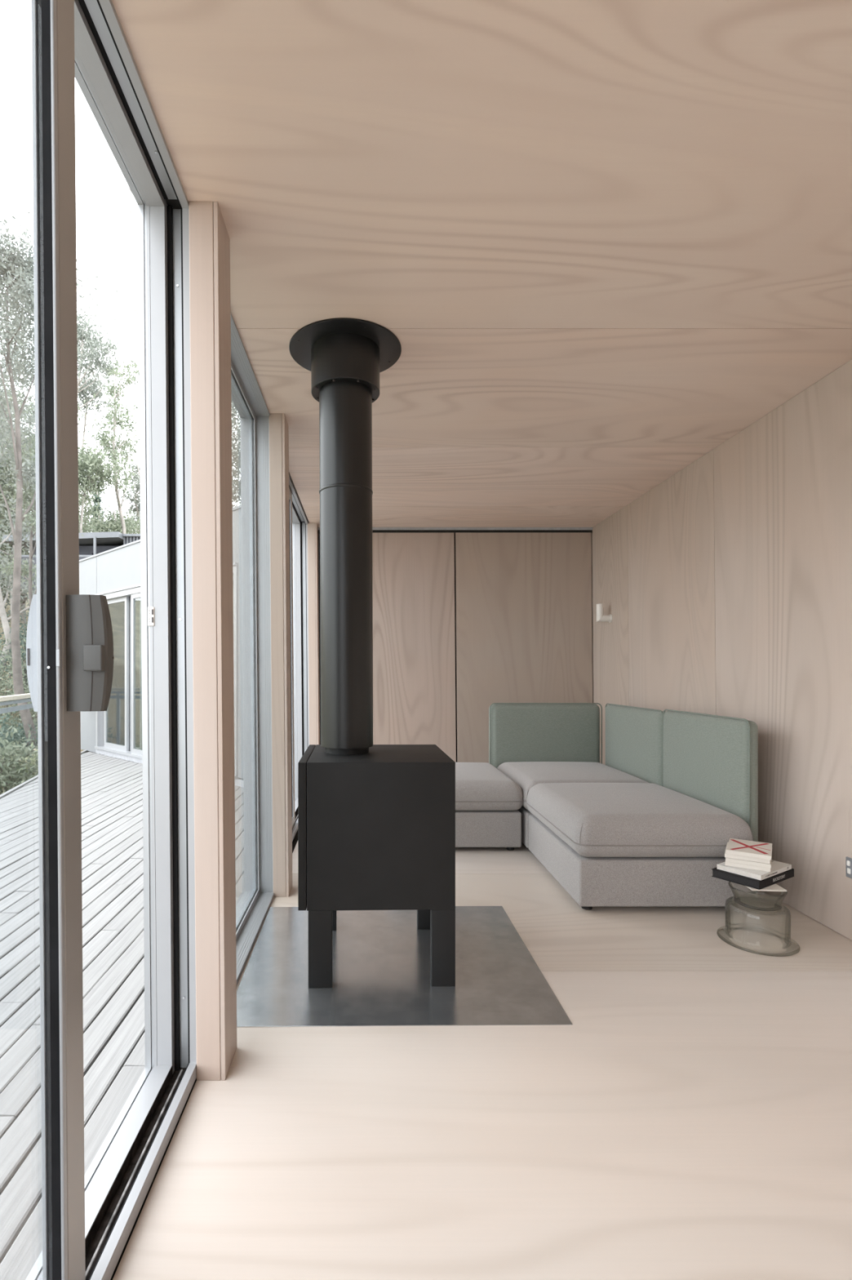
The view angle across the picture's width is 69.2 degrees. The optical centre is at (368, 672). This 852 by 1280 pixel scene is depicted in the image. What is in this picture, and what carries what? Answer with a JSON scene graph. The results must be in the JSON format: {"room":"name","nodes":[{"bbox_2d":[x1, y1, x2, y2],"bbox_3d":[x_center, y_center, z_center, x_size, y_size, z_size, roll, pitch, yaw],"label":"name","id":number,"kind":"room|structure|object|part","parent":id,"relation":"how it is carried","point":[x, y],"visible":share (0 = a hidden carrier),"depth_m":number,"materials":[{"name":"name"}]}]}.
{"room":"living room","nodes":[
{"label":"living room","id":0,"kind":"room"},
{"bbox_2d":[318,533,457,762],"bbox_3d":[0.715,-0.083,5.455,2.670,2.305,0.080,0,0,0],"label":"wall","id":1,"kind":"structure","parent":0,"point":[318,534],"depth_m":5.42,"materials":[{"name":"beige wood"}]},
{"bbox_2d":[110,830,851,1279],"bbox_3d":[0.725,1.130,1.600,2.650,0.120,8.000,0,0,0],"label":"floor","id":2,"kind":"structure","parent":0,"point":[691,1119],"depth_m":1.43,"materials":[{"name":"brown wood"}]},
{"bbox_2d":[25,0,196,1279],"bbox_3d":[-0.532,-0.095,-0.336,0.158,2.353,4.008,0,0,0],"label":"window","id":3,"kind":"structure","parent":2,"relation":"on","point":[117,1181],"depth_m":1.62,"materials":[{"name":"grey metal"}]},
{"bbox_2d":[26,0,114,1279],"bbox_3d":[-0.484,-0.091,0.357,0.131,2.278,1.354,0,0,0],"label":"door","id":4,"kind":"structure","parent":3,"relation":"attached to","point":[69,641],"depth_m":0.97,"materials":[{"name":"grey metal"}]},
{"bbox_3d":[-0.536,-0.031,0.996,0.027,0.187,0.036,0,0,0],"label":"outside handle","id":5,"kind":"part","parent":4,"relation":"part of","materials":[{"name":"plastic"}]},
{"bbox_3d":[-0.454,-0.031,1.005,0.066,0.187,0.046,0,0,0],"label":"handle","id":6,"kind":"part","parent":4,"relation":"part of","materials":[{"name":"grey plastic"}]},
{"bbox_3d":[-0.494,1.060,-0.338,0.006,0.021,3.924,0,0,0],"label":"track rail","id":7,"kind":"part","parent":3,"relation":"part of","materials":[{"name":"metal"}]},
{"bbox_3d":[-0.574,-0.147,1.617,0.018,0.051,0.006,0,0,0],"label":"strike plate","id":8,"kind":"part","parent":3,"relation":"part of","materials":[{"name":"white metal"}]},
{"bbox_2d":[188,201,236,1080],"bbox_3d":[-0.424,-0.083,1.680,0.096,2.305,0.144,0,0,0],"label":"post","id":9,"kind":"object","parent":2,"relation":"on","point":[209,238],"visible":1,"depth_m":1.61,"materials":[{"name":"beige wood"}]},
{"bbox_2d":[230,311,274,984],"bbox_3d":[-0.531,-0.086,2.344,0.158,2.357,1.265,0,0,0],"label":"window","id":10,"kind":"structure","parent":2,"relation":"on","point":[252,908],"depth_m":2.93,"materials":[{"name":"metal"}]},
{"bbox_3d":[-0.581,-0.086,2.344,0.058,2.315,1.235,0,0,0],"label":"frame","id":11,"kind":"part","parent":10,"relation":"part of","materials":[{"name":"grey metal"}]},
{"bbox_2d":[240,417,309,888],"bbox_3d":[-0.560,-0.095,4.079,0.158,2.353,2.078,0,0,0],"label":"window","id":12,"kind":"structure","parent":2,"relation":"on","point":[300,530],"depth_m":5.07,"materials":[{"name":"clear glass"}]},
{"bbox_3d":[-0.581,-0.097,4.074,0.068,2.349,2.068,0,0,0],"label":"frame","id":13,"kind":"part","parent":12,"relation":"part of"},
{"bbox_2d":[288,486,294,828],"bbox_3d":[-0.533,-0.091,3.650,0.057,2.278,1.100,0,0,0],"label":"door","id":14,"kind":"structure","parent":12,"relation":"attached to","point":[290,491],"depth_m":4.14,"materials":[{"name":"glass"}]},
{"bbox_3d":[-0.543,-1.195,3.650,0.038,0.070,0.964,0,0,0],"label":"rail","id":15,"kind":"part","parent":14,"relation":"part of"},
{"bbox_2d":[269,413,292,897],"bbox_3d":[-0.429,-0.083,3.000,0.094,2.305,0.150,0,0,0],"label":"post","id":16,"kind":"object","parent":2,"relation":"on","point":[278,425],"visible":1,"depth_m":2.92,"materials":[{"name":"beige wood"}]},
{"bbox_2d":[307,522,319,745],"bbox_3d":[-0.458,-0.083,5.130,0.096,2.305,0.140,0,0,0],"label":"post","id":17,"kind":"object","parent":2,"relation":"on","point":[313,528],"visible":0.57,"depth_m":5.06,"materials":[{"name":"beige wood"}]},
{"bbox_2d":[236,906,573,1026],"bbox_3d":[0.085,1.069,2.328,1.069,0.002,0.955,0,0,0],"label":"sheet","id":18,"kind":"object","parent":2,"relation":"on","point":[381,958],"visible":0.8,"depth_m":2.14,"materials":[{"name":"metal"}]},
{"bbox_2d":[288,318,455,987],"bbox_3d":[-0.007,-0.086,2.337,0.592,2.308,0.515,0,0,-1],"label":"wood stove","id":19,"kind":"object","parent":18,"relation":"on","point":[376,823],"visible":1,"depth_m":2.15,"materials":[{"name":"black paint"}]},
{"bbox_3d":[-0.231,0.555,2.332,0.027,0.501,0.515,0,0,-1],"label":"door","id":20,"kind":"part","parent":19,"relation":"part of","materials":[{"name":"black paint"}]},
{"bbox_3d":[-0.165,0.937,2.096,0.081,0.261,0.040,0,0,-1],"label":"leg","id":21,"kind":"part","parent":19,"relation":"part of","materials":[{"name":"black paint"}]},
{"bbox_3d":[-0.176,0.937,2.559,0.081,0.261,0.040,0,0,-1],"label":"leg","id":22,"kind":"part","parent":19,"relation":"part of","materials":[{"name":"black paint"}]},
{"bbox_3d":[-0.089,-1.230,2.350,0.427,0.006,0.427,0,0,-1],"label":"ceiling plate","id":23,"kind":"part","parent":19,"relation":"part of","materials":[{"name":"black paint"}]},
{"bbox_3d":[0.243,0.937,2.568,0.081,0.261,0.040,0,0,-1],"label":"leg","id":24,"kind":"part","parent":19,"relation":"part of","materials":[{"name":"black paint"}]},
{"bbox_3d":[0.254,0.937,2.106,0.081,0.261,0.040,0,0,-1],"label":"leg","id":25,"kind":"part","parent":19,"relation":"part of","materials":[{"name":"black paint"}]},
{"bbox_3d":[0.751,1.079,3.833,2.407,0.018,1.132,0,0,0],"label":"panel","id":26,"kind":"part","parent":2,"relation":"part of","materials":[{"name":"brown wood"}]},
{"bbox_3d":[0.751,1.079,1.600,2.407,0.018,1.197,0,0,0],"label":"panel","id":27,"kind":"part","parent":2,"relation":"part of","materials":[{"name":"brown wood"}]},
{"bbox_2d":[455,762,523,850],"bbox_3d":[0.517,0.850,4.062,0.824,0.440,0.878,0,0,0],"label":"module","id":28,"kind":"object","parent":2,"relation":"on","point":[488,802],"visible":0.48,"depth_m":3.65,"materials":[{"name":"grey fabric"}]},
{"bbox_2d":[455,762,523,810],"bbox_3d":[0.517,0.729,4.062,0.816,0.198,0.870,0,0,0],"label":"seat cushion","id":29,"kind":"object","parent":28,"relation":"on","point":[479,786],"depth_m":3.65,"materials":[{"name":"grey fabric"}]},
{"bbox_2d":[488,702,602,768],"bbox_3d":[1.304,0.647,4.559,0.828,0.846,0.132,0,0,0],"label":"backrest","id":30,"kind":"object","parent":2,"relation":"on","point":[518,731],"visible":0.63,"depth_m":4.50,"materials":[{"name":"green fabric"}]},
{"bbox_3d":[0.751,1.079,2.732,2.407,0.018,1.062,0,0,0],"label":"panel","id":31,"kind":"part","parent":2,"relation":"part of","materials":[{"name":"brown wood"}]},
{"bbox_2d":[497,761,648,848],"bbox_3d":[1.318,0.848,4.051,0.806,0.444,0.900,0,0,0],"label":"module","id":32,"kind":"object","parent":2,"relation":"on","point":[526,775],"visible":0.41,"depth_m":3.83,"materials":[{"name":"grey fabric"}]},
{"bbox_2d":[497,761,648,810],"bbox_3d":[1.318,0.727,4.051,0.798,0.202,0.892,0,0,0],"label":"seat cushion","id":33,"kind":"object","parent":32,"relation":"on","point":[526,775],"depth_m":3.86,"materials":[{"name":"grey fabric"}]},
{"bbox_2d":[605,702,663,786],"bbox_3d":[1.751,0.647,4.058,0.082,0.846,0.881,0,0,0],"label":"backrest","id":34,"kind":"object","parent":2,"relation":"on","point":[633,735],"visible":0.36,"depth_m":3.94,"materials":[{"name":"green fabric"}]},
{"bbox_2d":[526,782,753,910],"bbox_3d":[1.319,0.845,3.162,0.804,0.450,0.926,0,0,0],"label":"module","id":35,"kind":"object","parent":2,"relation":"on","point":[606,844],"visible":0.95,"depth_m":2.72,"materials":[{"name":"grey fabric"}]},
{"bbox_2d":[527,782,752,857],"bbox_3d":[1.319,0.724,3.162,0.796,0.208,0.918,0,0,0],"label":"seat cushion","id":36,"kind":"object","parent":35,"relation":"on","point":[587,820],"depth_m":2.76,"materials":[{"name":"grey fabric"}]},
{"bbox_2d":[662,709,758,897],"bbox_3d":[1.751,0.642,3.205,0.082,0.856,0.826,0,0,0],"label":"backrest","id":37,"kind":"object","parent":2,"relation":"on","point":[713,760],"visible":0.56,"depth_m":3.04,"materials":[{"name":"green fabric"}]},
{"bbox_2d":[716,882,799,956],"bbox_3d":[1.548,0.961,2.445,0.280,0.215,0.280,0,0,0],"label":"glass table","id":38,"kind":"object","parent":2,"relation":"on","point":[790,939],"visible":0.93,"depth_m":2.47,"materials":[{"name":"clear glass"}]},
{"bbox_2d":[711,866,794,889],"bbox_3d":[1.595,0.831,2.547,0.288,0.032,0.186,0,0,-33],"label":"hardcover book","id":39,"kind":"object","parent":38,"relation":"on","point":[722,874],"visible":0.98,"depth_m":2.47,"materials":[{"name":"black paper"}]},
{"bbox_2d":[717,859,791,880],"bbox_3d":[1.599,0.805,2.545,0.258,0.019,0.170,0,0,-33],"label":"paperback book","id":40,"kind":"object","parent":39,"relation":"on","point":[777,867],"visible":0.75,"depth_m":2.48,"materials":[{"name":"paper"}]},
{"bbox_2d":[724,861,770,871],"bbox_3d":[1.595,0.788,2.578,0.157,0.016,0.215,0,0,33],"label":"booklet","id":41,"kind":"object","parent":40,"relation":"on","point":[728,864],"visible":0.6,"depth_m":2.49,"materials":[{"name":"paper"}]},
{"bbox_2d":[725,857,772,868],"bbox_3d":[1.597,0.772,2.576,0.157,0.016,0.215,0,0,34],"label":"booklet","id":42,"kind":"object","parent":41,"relation":"on","point":[727,860],"visible":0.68,"depth_m":2.48,"materials":[{"name":"paper"}]},
{"bbox_2d":[724,842,770,863],"bbox_3d":[1.593,0.756,2.580,0.157,0.016,0.215,0,0,33],"label":"booklet","id":43,"kind":"object","parent":42,"relation":"on","point":[726,855],"visible":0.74,"depth_m":2.49,"materials":[{"name":"paper"}]},
{"bbox_2d":[725,838,772,860],"bbox_3d":[1.597,0.739,2.575,0.157,0.018,0.215,0,0,34],"label":"booklet","id":44,"kind":"object","parent":43,"relation":"on","point":[753,849],"visible":1,"depth_m":2.53,"materials":[{"name":"paper"}]},
{"bbox_2d":[728,882,787,911],"bbox_3d":[1.548,0.888,2.445,0.199,0.069,0.199,0,0,0],"label":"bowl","id":45,"kind":"object","parent":38,"relation":"on","point":[728,882],"depth_m":2.48,"materials":[{"name":"clear glass"}]},
{"bbox_2d":[745,884,786,891],"bbox_3d":[1.567,0.851,2.443,0.128,0.006,0.100,0,0,4],"label":"notepad","id":46,"kind":"object","parent":38,"relation":"on","point":[775,887],"visible":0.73,"depth_m":2.41,"materials":[{"name":"paper"}]},
{"bbox_2d":[111,0,851,527],"bbox_3d":[0.717,-1.260,1.600,2.625,0.050,8.000,0,0,0],"label":"ceiling","id":47,"kind":"structure","parent":0,"point":[600,242],"depth_m":1.66,"materials":[{"name":"brown wood"}]},
{"bbox_2d":[318,527,592,533],"bbox_3d":[0.717,-1.213,5.259,2.375,0.042,0.072,0,0,0],"label":"track","id":48,"kind":"object","parent":47,"relation":"attached to","point":[375,530],"visible":0.64,"depth_m":5.23,"materials":[{"name":"black metal"}]},
{"bbox_2d":[372,533,456,762],"bbox_3d":[0.184,-0.068,5.246,1.128,2.260,0.022,0,0,0],"label":"door","id":49,"kind":"structure","parent":48,"relation":"attached to","point":[414,633],"depth_m":5.24,"materials":[{"name":"brown wood"}]},
{"bbox_2d":[455,532,592,763],"bbox_3d":[1.329,-0.068,5.244,1.177,2.260,0.022,0,0,0],"label":"door","id":50,"kind":"structure","parent":48,"relation":"hanging from","point":[524,634],"depth_m":5.23,"materials":[{"name":"brown wood"}]},
{"bbox_3d":[0.724,-1.244,4.990,2.432,0.018,0.857,0,0,0],"label":"panel","id":51,"kind":"part","parent":47,"relation":"part of","materials":[{"name":"brown wood"}]},
{"bbox_3d":[0.724,-1.244,1.613,2.432,0.018,1.182,0,0,0],"label":"panel","id":52,"kind":"part","parent":47,"relation":"part of","materials":[{"name":"brown wood"}]},
{"bbox_3d":[0.724,-1.244,3.965,2.432,0.018,1.187,0,0,0],"label":"panel","id":53,"kind":"part","parent":47,"relation":"part of","materials":[{"name":"brown wood"}]},
{"bbox_3d":[0.724,-1.244,2.788,2.432,0.018,1.162,0,0,0],"label":"panel","id":54,"kind":"part","parent":47,"relation":"part of","materials":[{"name":"brown wood"}]},
{"bbox_2d":[591,360,851,940],"bbox_3d":[1.982,-0.083,1.600,0.155,2.305,8.000,0,0,0],"label":"wall","id":55,"kind":"structure","parent":0,"point":[726,586],"depth_m":2.93,"materials":[{"name":"brown wood"}]},
{"bbox_2d":[596,604,612,622],"bbox_3d":[1.855,-0.467,4.850,0.112,0.147,0.068,0,0,0],"label":"wall lamp","id":56,"kind":"object","parent":55,"relation":"attached to","point":[601,617],"visible":1,"depth_m":4.83,"materials":[{"name":"white ceramic"}]},
{"bbox_3d":[1.854,-0.470,4.850,0.108,0.140,0.053,0,0,0],"label":"lamp shade","id":57,"kind":"part","parent":56,"relation":"part of","materials":[{"name":"white ceramic"}]},
{"bbox_3d":[1.854,-0.427,4.850,0.108,0.053,0.053,0,0,0],"label":"arm","id":58,"kind":"part","parent":56,"relation":"part of","materials":[{"name":"white metal"}]},
{"bbox_3d":[1.924,-0.083,4.970,0.038,2.302,0.897,0,0,0],"label":"wall panel","id":59,"kind":"part","parent":55,"relation":"part of","materials":[{"name":"brown wood"}]},
{"bbox_3d":[1.924,-0.083,3.955,0.038,2.302,1.127,0,0,0],"label":"wall panel","id":60,"kind":"part","parent":55,"relation":"part of","materials":[{"name":"brown wood"}]},
{"bbox_3d":[1.924,-0.083,2.795,0.038,2.302,1.187,0,0,0],"label":"wall panel","id":61,"kind":"part","parent":55,"relation":"part of","materials":[{"name":"brown wood"}]},
{"bbox_2d":[846,856,851,878],"bbox_3d":[1.915,0.778,2.405,0.012,0.080,0.114,0,0,0],"label":"power socket","id":62,"kind":"object","parent":55,"relation":"attached to","point":[849,860],"visible":1,"depth_m":2.44,"materials":[{"name":"white plastic"}]},
{"label":"outside","id":63,"kind":"structure","parent":0,"visible":0},
{"bbox_2d":[0,749,244,1279],"bbox_3d":[-1.521,1.175,3.308,2.682,0.190,11.923,0,0,-13],"label":"deck","id":64,"kind":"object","parent":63,"point":[112,788],"visible":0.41,"depth_m":2.23,"materials":[{"name":"grey wood"}]},
{"bbox_2d":[0,693,32,713],"bbox_3d":[-3.372,0.719,5.875,0.088,1.002,5.505,0,0,-13],"label":"balustrade","id":65,"kind":"object","parent":64,"relation":"on","point":[22,696],"visible":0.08,"depth_m":5.77,"materials":[{"name":"metal"}]},
{"bbox_3d":[-3.372,0.235,5.875,0.088,0.035,5.505,0,0,-13],"label":"handrail","id":66,"kind":"part","parent":65,"relation":"part of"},
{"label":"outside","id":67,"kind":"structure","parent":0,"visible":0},
{"bbox_2d":[0,580,239,786],"bbox_3d":[-22.500,-2.818,29.000,75.000,9.275,82.000,0,0,0],"label":"ground","id":68,"kind":"structure","parent":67,"point":[26,602],"depth_m":25.18,"materials":[{"name":"green plant"}]},
{"bbox_2d":[0,383,27,588],"bbox_3d":[-13.054,-5.641,19.839,5.246,9.392,4.868,0,0,0],"label":"eucalyptus tree","id":69,"kind":"object","parent":68,"relation":"on","point":[2,384],"visible":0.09,"depth_m":20.60,"materials":[{"name":"green plant"}]},
{"bbox_2d":[0,419,28,595],"bbox_3d":[-12.874,-4.639,19.475,5.018,7.718,6.218,0,0,-32],"label":"eucalyptus tree","id":70,"kind":"object","parent":68,"relation":"on","point":[3,420],"visible":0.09,"depth_m":19.70,"materials":[{"name":"green plant"}]},
{"bbox_2d":[0,604,29,693],"bbox_3d":[-6.884,-0.293,12.589,2.797,2.158,2.743,0,0,0],"label":"shrub","id":71,"kind":"object","parent":68,"relation":"on","point":[23,636],"visible":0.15,"depth_m":12.30,"materials":[{"name":"green plant"}]},
{"bbox_2d":[0,468,29,621],"bbox_3d":[-13.191,-4.313,20.724,5.779,6.440,4.824,0,0,-31],"label":"eucalyptus tree","id":72,"kind":"object","parent":68,"relation":"on","point":[4,597],"visible":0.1,"depth_m":20.99,"materials":[{"name":"green plant"}]},
{"bbox_2d":[0,429,31,612],"bbox_3d":[-13.099,-4.921,19.525,5.724,8.131,5.522,0,0,-33],"label":"eucalyptus tree","id":73,"kind":"object","parent":68,"relation":"on","point":[2,485],"visible":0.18,"depth_m":19.52,"materials":[{"name":"green plant"}]},
{"bbox_2d":[0,329,31,470],"bbox_3d":[-15.931,-9.292,26.276,6.543,12.084,4.899,0,0,38],"label":"eucalyptus tree","id":74,"kind":"object","parent":68,"relation":"on","point":[31,330],"visible":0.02,"depth_m":26.88,"materials":[{"name":"green plant"}]},
{"bbox_2d":[0,489,31,603],"bbox_3d":[-13.965,-5.082,22.925,6.122,6.539,5.464,0,0,-10],"label":"eucalyptus tree","id":75,"kind":"object","parent":68,"relation":"on","point":[11,490],"visible":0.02,"depth_m":22.65,"materials":[{"name":"green plant"}]},
{"bbox_2d":[0,427,34,602],"bbox_3d":[-12.652,-4.718,20.057,5.492,7.300,5.343,0,0,0],"label":"eucalyptus tree","id":76,"kind":"object","parent":68,"relation":"on","point":[12,479],"visible":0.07,"depth_m":19.69,"materials":[{"name":"green plant"}]},
{"bbox_2d":[0,311,35,474],"bbox_3d":[-15.601,-9.078,25.466,5.204,12.482,5.353,0,0,-20],"label":"eucalyptus tree","id":77,"kind":"object","parent":68,"relation":"on","point":[22,396],"visible":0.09,"depth_m":25.41,"materials":[{"name":"green plant"}]},
{"bbox_2d":[0,707,37,768],"bbox_3d":[-5.680,1.328,9.605,2.218,1.594,1.965,0,0,0],"label":"shrub","id":78,"kind":"object","parent":68,"relation":"on","point":[15,736],"visible":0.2,"depth_m":9.50,"materials":[{"name":"green plant"}]},
{"bbox_2d":[0,432,37,719],"bbox_3d":[-5.538,-1.041,10.185,1.597,5.734,1.272,0,0,0],"label":"eucalyptus tree","id":79,"kind":"object","parent":68,"relation":"on","point":[32,519],"visible":0.25,"depth_m":10.18,"materials":[{"name":"green plant"}]},
{"bbox_2d":[0,634,37,730],"bbox_3d":[-6.715,0.388,11.531,3.150,2.558,2.883,0,0,0],"label":"shrub","id":80,"kind":"object","parent":68,"relation":"on","point":[5,682],"visible":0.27,"depth_m":11.22,"materials":[{"name":"green plant"}]},
{"bbox_2d":[0,723,38,794],"bbox_3d":[-4.378,1.266,7.304,1.502,1.281,1.577,0,0,36],"label":"shrub","id":81,"kind":"object","parent":68,"relation":"on","point":[9,750],"visible":0.53,"depth_m":7.23,"materials":[{"name":"green plant"}]},
{"bbox_2d":[0,742,38,788],"bbox_3d":[-4.607,1.426,7.960,1.191,1.044,1.325,0,0,24],"label":"shrub","id":82,"kind":"object","parent":68,"relation":"on","point":[33,763],"visible":0.04,"depth_m":7.97,"materials":[{"name":"green plant"}]},
{"bbox_2d":[5,387,35,511],"bbox_3d":[-18.339,-9.643,31.385,5.328,10.074,5.521,0,0,-22],"label":"eucalyptus tree","id":83,"kind":"object","parent":68,"relation":"on","point":[28,388],"visible":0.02,"depth_m":31.44,"materials":[{"name":"green plant"}]},
{"bbox_2d":[0,604,81,761],"bbox_3d":[-10.058,-0.667,16.695,12.401,4.974,15.453,0,0,0],"label":"dry grass","id":84,"kind":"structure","parent":68,"relation":"on","point":[8,606],"depth_m":17.85,"materials":[{"name":"plant"}]},
{"bbox_2d":[0,702,82,750],"bbox_3d":[-5.987,1.289,10.772,2.174,1.583,2.173,0,0,0],"label":"shrub","id":85,"kind":"object","parent":68,"relation":"on","point":[11,717],"visible":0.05,"depth_m":10.76,"materials":[{"name":"green plant"}]},
{"bbox_2d":[0,297,85,680],"bbox_3d":[-7.444,-3.464,12.019,3.329,9.353,3.675,0,0,26],"label":"eucalyptus tree","id":86,"kind":"object","parent":68,"relation":"on","point":[4,620],"visible":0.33,"depth_m":12.29,"materials":[{"name":"green plant"}]},
{"bbox_2d":[0,329,91,493],"bbox_3d":[-13.356,-8.534,25.155,5.377,12.366,4.922,0,0,37],"label":"eucalyptus tree","id":87,"kind":"object","parent":68,"relation":"on","point":[84,330],"visible":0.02,"depth_m":24.18,"materials":[{"name":"green plant"}]},
{"bbox_2d":[0,205,119,755],"bbox_3d":[-5.762,-2.654,9.862,3.423,8.976,3.204,0,0,-7],"label":"eucalyptus tree","id":88,"kind":"object","parent":68,"relation":"on","point":[23,286],"visible":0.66,"depth_m":9.56,"materials":[{"name":"green plant"}]},
{"bbox_2d":[0,442,119,552],"bbox_3d":[-11.223,-4.753,21.875,5.560,6.922,6.138,0,0,23],"label":"eucalyptus tree","id":89,"kind":"object","parent":68,"relation":"on","point":[8,442],"visible":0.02,"depth_m":22.00,"materials":[{"name":"green plant"}]},
{"bbox_2d":[0,426,122,624],"bbox_3d":[-11.512,-5.148,21.183,5.940,7.954,5.589,0,0,26],"label":"eucalyptus tree","id":90,"kind":"object","parent":68,"relation":"on","point":[23,600],"visible":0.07,"depth_m":20.79,"materials":[{"name":"green plant"}]},
{"bbox_2d":[0,431,130,587],"bbox_3d":[-10.675,-4.417,19.903,5.812,7.081,5.226,0,0,22],"label":"eucalyptus tree","id":91,"kind":"object","parent":68,"relation":"on","point":[92,525],"visible":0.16,"depth_m":19.51,"materials":[{"name":"green plant"}]},
{"bbox_2d":[0,368,134,620],"bbox_3d":[-10.895,-5.166,19.220,5.136,8.794,5.880,0,0,20],"label":"eucalyptus tree","id":92,"kind":"object","parent":68,"relation":"on","point":[94,395],"visible":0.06,"depth_m":18.89,"materials":[{"name":"green plant"}]},
{"bbox_2d":[0,693,141,794],"bbox_3d":[-5.226,1.075,8.206,5.007,1.490,6.965,0,0,0],"label":"grass","id":93,"kind":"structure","parent":68,"relation":"on","point":[2,694],"depth_m":9.52,"materials":[{"name":"green plant"}]},
{"bbox_2d":[2,531,140,592],"bbox_3d":[-7.306,-2.360,17.250,3.789,2.460,3.700,0,0,0],"label":"cabin","id":94,"kind":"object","parent":68,"relation":"on","point":[91,544],"visible":0.08,"depth_m":15.90,"materials":[{"name":"grey metal"}]},
{"bbox_3d":[-7.911,-2.945,15.540,1.979,0.050,0.040,0,0,0],"label":"rail","id":95,"kind":"part","parent":94,"relation":"part of","materials":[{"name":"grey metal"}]},
{"bbox_3d":[-6.930,-2.480,15.525,0.054,1.900,0.050,0,0,0],"label":"post","id":96,"kind":"part","parent":94,"relation":"part of","materials":[{"name":"grey metal"}]},
{"bbox_2d":[78,491,98,532],"bbox_3d":[-11.393,-4.650,25.133,1.325,5.575,2.296,0,0,-41],"label":"eucalyptus tree","id":97,"kind":"object","parent":68,"relation":"on","point":[86,504],"visible":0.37,"depth_m":24.65,"materials":[{"name":"green plant"}]},
{"bbox_2d":[77,368,114,524],"bbox_3d":[-11.801,-7.652,25.819,2.006,10.556,2.541,0,0,0],"label":"eucalyptus tree","id":98,"kind":"object","parent":68,"relation":"on","point":[93,389],"visible":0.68,"depth_m":25.75,"materials":[{"name":"green plant"}]},
{"bbox_2d":[88,486,109,529],"bbox_3d":[-13.293,-6.452,29.838,1.178,5.456,2.030,0,0,-33],"label":"eucalyptus tree","id":99,"kind":"object","parent":68,"relation":"on","point":[95,500],"visible":0.2,"depth_m":29.71,"materials":[{"name":"green plant"}]},
{"bbox_2d":[78,442,126,533],"bbox_3d":[-8.974,-4.117,19.937,2.620,6.826,2.525,0,0,39],"label":"eucalyptus tree","id":100,"kind":"object","parent":68,"relation":"on","point":[107,473],"visible":0.7,"depth_m":19.79,"materials":[{"name":"green plant"}]},
{"bbox_2d":[76,304,138,410],"bbox_3d":[-10.875,-8.077,24.219,2.838,12.802,3.776,0,0,-44],"label":"eucalyptus tree","id":101,"kind":"object","parent":68,"relation":"on","point":[93,344],"visible":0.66,"depth_m":23.71,"materials":[{"name":"green plant"}]},
{"bbox_2d":[85,502,140,533],"bbox_3d":[-9.598,-4.202,24.103,3.990,5.301,2.551,0,0,20],"label":"eucalyptus tree","id":102,"kind":"object","parent":68,"relation":"on","point":[129,530],"visible":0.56,"depth_m":23.84,"materials":[{"name":"green plant"}]},
{"bbox_2d":[89,356,139,533],"bbox_3d":[-8.969,-6.249,22.035,1.854,10.336,2.542,0,0,-27],"label":"eucalyptus tree","id":103,"kind":"object","parent":68,"relation":"on","point":[117,421],"visible":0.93,"depth_m":21.93,"materials":[{"name":"green plant"}]},
{"bbox_2d":[120,453,140,531],"bbox_3d":[-10.376,-6.365,28.161,2.022,7.151,3.224,0,0,-23],"label":"eucalyptus tree","id":104,"kind":"object","parent":68,"relation":"on","point":[135,500],"visible":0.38,"depth_m":27.77,"materials":[{"name":"green plant"}]},
{"bbox_2d":[95,141,240,507],"bbox_3d":[-3.552,-5.748,14.894,4.557,12.734,3.539,0,0,18],"label":"eucalyptus tree","id":105,"kind":"object","parent":68,"relation":"on","point":[235,456],"visible":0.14,"depth_m":14.20,"materials":[{"name":"green plant"}]},
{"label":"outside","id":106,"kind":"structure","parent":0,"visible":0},
{"bbox_2d":[79,505,243,786],"bbox_3d":[-1.335,-0.113,8.138,5.040,2.965,3.130,0,0,45],"label":"neighbouring wing","id":107,"kind":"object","parent":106,"point":[114,574],"visible":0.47,"depth_m":7.81},
{"bbox_3d":[-3.898,-0.240,8.600,0.708,2.660,0.120,0,0,45],"label":"wall panel","id":108,"kind":"part","parent":107,"relation":"part of","materials":[{"name":"white paint"}]},
{"bbox_3d":[-3.293,0.018,7.994,0.700,1.955,0.030,0,0,45],"label":"door","id":109,"kind":"part","parent":107,"relation":"part of","materials":[{"name":"white glass"}]},
{"bbox_3d":[-2.910,0.018,7.678,0.370,1.955,0.030,0,0,45],"label":"door","id":110,"kind":"part","parent":107,"relation":"part of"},
{"bbox_3d":[-2.483,0.018,7.136,1.220,1.955,0.030,0,0,45],"label":"door","id":111,"kind":"part","parent":107,"relation":"part of","materials":[{"name":"white"}]},
{"bbox_3d":[-3.051,-0.100,9.873,0.120,2.940,2.880,0,0,45],"label":"wall panel","id":112,"kind":"part","parent":107,"relation":"part of","materials":[{"name":"white paint"}]},
{"bbox_3d":[-2.447,1.010,7.129,3.400,0.030,0.130,0,0,45],"label":"door sill","id":113,"kind":"part","parent":107,"relation":"part of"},
{"bbox_3d":[-2.110,-1.300,6.830,4.300,0.540,0.120,0,0,45],"label":"wall panel","id":114,"kind":"part","parent":107,"relation":"part of","materials":[{"name":"white paint"}]},
{"bbox_3d":[-0.902,-0.010,5.634,0.900,2.040,0.120,0,0,45],"label":"wall panel","id":115,"kind":"part","parent":107,"relation":"part of","materials":[{"name":"white paint"}]}
]}

